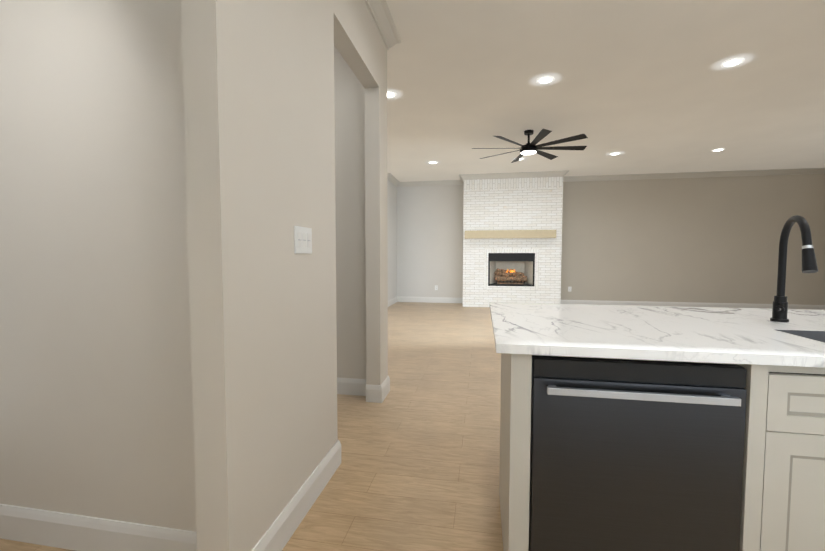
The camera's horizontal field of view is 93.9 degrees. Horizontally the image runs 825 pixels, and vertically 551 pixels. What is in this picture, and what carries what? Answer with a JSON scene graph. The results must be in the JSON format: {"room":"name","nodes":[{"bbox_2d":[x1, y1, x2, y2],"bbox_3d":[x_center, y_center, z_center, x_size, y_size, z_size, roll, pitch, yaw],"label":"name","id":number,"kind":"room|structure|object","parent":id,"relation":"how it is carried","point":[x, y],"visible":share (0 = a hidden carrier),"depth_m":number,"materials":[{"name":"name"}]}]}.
{"room":"kitchen","nodes":[
{"label":"kitchen","id":0,"kind":"room"},
{"bbox_2d":[0,0,383,550],"bbox_3d":[-0.625,-0.397,1.398,0.120,3.050,3.660,1,3,10],"label":"wall","id":1,"kind":"structure","parent":0,"point":[188,336],"depth_m":1.50,"materials":[{"name":"beige paint"}]},
{"bbox_2d":[0,504,196,550],"bbox_3d":[-1.254,1.051,1.553,1.145,0.140,0.016,1,3,10],"label":"baseboard","id":2,"kind":"structure","parent":1,"relation":"attached to","point":[75,532],"depth_m":1.56,"materials":[{"name":"paint"}]},
{"bbox_2d":[251,440,340,550],"bbox_3d":[-0.515,1.042,1.747,0.031,0.140,0.996,1,3,10],"label":"baseboard","id":3,"kind":"structure","parent":1,"relation":"attached to","point":[281,530],"depth_m":1.73,"materials":[{"name":"paint"}]},
{"bbox_2d":[294,226,311,253],"bbox_3d":[-0.496,-0.161,1.760,0.009,0.120,0.165,1,3,10],"label":"light switch","id":4,"kind":"object","parent":1,"relation":"attached to","point":[302,239],"visible":1,"depth_m":1.75,"materials":[{"name":"white plastic"}]},
{"bbox_2d":[337,378,371,399],"bbox_3d":[-1.159,0.953,3.436,1.625,0.140,0.020,1,3,10],"label":"baseboard","id":5,"kind":"structure","parent":1,"relation":"attached to","point":[346,386],"depth_m":3.31,"materials":[{"name":"paint"}]},
{"bbox_2d":[365,0,398,48],"bbox_3d":[-0.497,-1.871,1.405,0.100,0.108,3.690,1,3,10],"label":"crown molding","id":6,"kind":"structure","parent":1,"relation":"attached to","point":[382,18],"depth_m":2.95,"materials":[{"name":"paint"}]},
{"bbox_2d":[0,302,503,550],"bbox_3d":[1.695,1.009,4.701,13.640,0.100,11.130,1,3,10],"label":"floor","id":7,"kind":"structure","parent":0,"point":[418,468],"depth_m":2.37,"materials":[{"name":"wood"}]},
{"bbox_2d":[459,171,568,306],"bbox_3d":[2.294,-0.792,9.011,2.380,3.048,0.818,1,3,10],"label":"fireplace","id":8,"kind":"object","parent":7,"relation":"on","point":[512,237],"visible":1,"depth_m":8.76,"materials":[{"name":"brick"}]},
{"bbox_2d":[499,334,824,550],"bbox_3d":[1.502,0.688,1.398,2.278,0.886,0.686,1,3,10],"label":"kitchen island","id":9,"kind":"object","parent":7,"relation":"on","point":[783,487],"depth_m":1.16,"materials":[{"name":"beige paint"}]},
{"bbox_2d":[528,355,746,550],"bbox_3d":[0.748,0.694,1.494,0.620,0.862,0.618,1,3,10],"label":"dishwasher","id":10,"kind":"object","parent":9,"relation":"in","point":[636,455],"visible":0.96,"depth_m":1.22,"materials":[{"name":"black metal"}]},
{"bbox_2d":[490,302,824,361],"bbox_3d":[1.515,0.219,1.594,2.324,0.030,1.120,1,3,10],"label":"island countertop","id":11,"kind":"structure","parent":9,"relation":"on","point":[679,332],"depth_m":1.47,"materials":[{"name":"white stone"}]},
{"bbox_2d":[770,215,817,321],"bbox_3d":[1.545,-0.018,1.557,0.126,0.448,0.299,1,3,10],"label":"faucet","id":12,"kind":"object","parent":11,"relation":"on","point":[780,302],"visible":1,"depth_m":1.64,"materials":[{"name":"black metal"}]},
{"bbox_2d":[786,330,824,333],"bbox_3d":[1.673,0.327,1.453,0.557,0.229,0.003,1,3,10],"label":"sink","id":13,"kind":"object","parent":11,"relation":"in","point":[787,331],"depth_m":1.48,"materials":[{"name":"silver metal"}]},
{"bbox_2d":[384,43,391,379],"bbox_3d":[-2.702,-0.520,3.702,5.025,3.050,0.147,1,3,10],"label":"wall","id":14,"kind":"structure","parent":0,"point":[387,184],"depth_m":3.31,"materials":[{"name":"beige paint"}]},
{"bbox_2d":[372,376,389,395],"bbox_3d":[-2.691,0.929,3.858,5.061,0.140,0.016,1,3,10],"label":"baseboard","id":15,"kind":"structure","parent":14,"relation":"attached to","point":[384,388],"depth_m":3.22,"materials":[{"name":"paint"}]},
{"bbox_2d":[392,183,395,298],"bbox_3d":[-0.582,-0.810,9.289,0.140,3.050,0.570,1,3,10],"label":"wall","id":16,"kind":"structure","parent":0,"point":[393,186],"depth_m":9.57,"materials":[{"name":"beige paint"}]},
{"bbox_2d":[388,296,399,306],"bbox_3d":[-0.490,0.639,9.446,0.016,0.140,1.036,1,3,10],"label":"baseboard","id":17,"kind":"structure","parent":16,"relation":"attached to","point":[397,299],"depth_m":9.62,"materials":[{"name":"paint"}]},
{"bbox_2d":[388,175,399,186],"bbox_3d":[-0.449,-2.282,9.265,0.100,0.108,0.900,1,3,10],"label":"crown molding","id":18,"kind":"structure","parent":16,"relation":"attached to","point":[393,180],"depth_m":9.37,"materials":[{"name":"paint"}]},
{"bbox_2d":[386,0,824,181],"bbox_3d":[1.698,-2.136,4.537,13.640,0.100,11.130,1,3,10],"label":"ceiling","id":19,"kind":"structure","parent":0,"point":[646,86],"depth_m":4.22,"materials":[{"name":"paint"}]},
{"bbox_2d":[387,90,397,97],"bbox_3d":[-0.272,-2.078,4.431,0.420,0.009,0.420,1,3,10],"label":"recessed light","id":20,"kind":"object","parent":19,"relation":"in","point":[391,94],"visible":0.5,"depth_m":4.42,"materials":[{"name":"white plastic"}]},
{"bbox_2d":[472,129,587,162],"bbox_3d":[1.730,-1.988,5.744,1.677,0.322,1.677,1,3,10],"label":"ceiling fan","id":21,"kind":"object","parent":19,"relation":"hanging from","point":[529,148],"visible":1,"depth_m":5.68,"materials":[{"name":"black metal"}]},
{"bbox_2d":[535,75,555,83],"bbox_3d":[1.399,-2.057,4.060,0.420,0.009,0.420,1,3,10],"label":"recessed light","id":22,"kind":"object","parent":19,"relation":"in","point":[545,79],"visible":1,"depth_m":4.04,"materials":[{"name":"white plastic"}]},
{"bbox_2d":[608,152,620,154],"bbox_3d":[3.675,-2.209,7.000,0.420,0.009,0.420,1,3,10],"label":"recessed light","id":23,"kind":"object","parent":19,"relation":"in","point":[615,153],"visible":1,"depth_m":6.97,"materials":[{"name":"white plastic"}]},
{"bbox_2d":[718,57,746,67],"bbox_3d":[3.064,-2.036,3.691,0.420,0.009,0.420,1,3,10],"label":"recessed light","id":24,"kind":"object","parent":19,"relation":"in","point":[731,62],"visible":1,"depth_m":3.68,"materials":[{"name":"white plastic"}]},
{"bbox_2d":[396,174,824,304],"bbox_3d":[4.311,-0.797,9.127,9.790,3.050,0.120,1,3,10],"label":"wall","id":25,"kind":"structure","parent":0,"point":[706,239],"depth_m":8.82,"materials":[{"name":"beige paint"}]},
{"bbox_2d":[400,296,462,302],"bbox_3d":[0.444,0.620,9.827,1.720,0.140,0.016,1,3,10],"label":"baseboard","id":26,"kind":"structure","parent":25,"relation":"attached to","point":[402,299],"depth_m":9.81,"materials":[{"name":"paint"}]},
{"bbox_2d":[400,180,463,186],"bbox_3d":[0.440,-2.300,9.633,1.720,0.108,0.100,1,3,10],"label":"crown molding","id":27,"kind":"structure","parent":25,"relation":"attached to","point":[444,182],"depth_m":9.62,"materials":[{"name":"paint"}]},
{"bbox_2d":[560,300,824,309],"bbox_3d":[6.276,0.680,8.781,5.770,0.140,0.016,1,3,10],"label":"baseboard","id":28,"kind":"structure","parent":25,"relation":"attached to","point":[588,302],"depth_m":8.78,"materials":[{"name":"paint"}]},
{"bbox_2d":[563,168,824,181],"bbox_3d":[6.227,-2.240,8.595,5.680,0.108,0.100,1,3,10],"label":"crown molding","id":29,"kind":"structure","parent":25,"relation":"attached to","point":[802,170],"depth_m":8.57,"materials":[{"name":"paint"}]}
]}

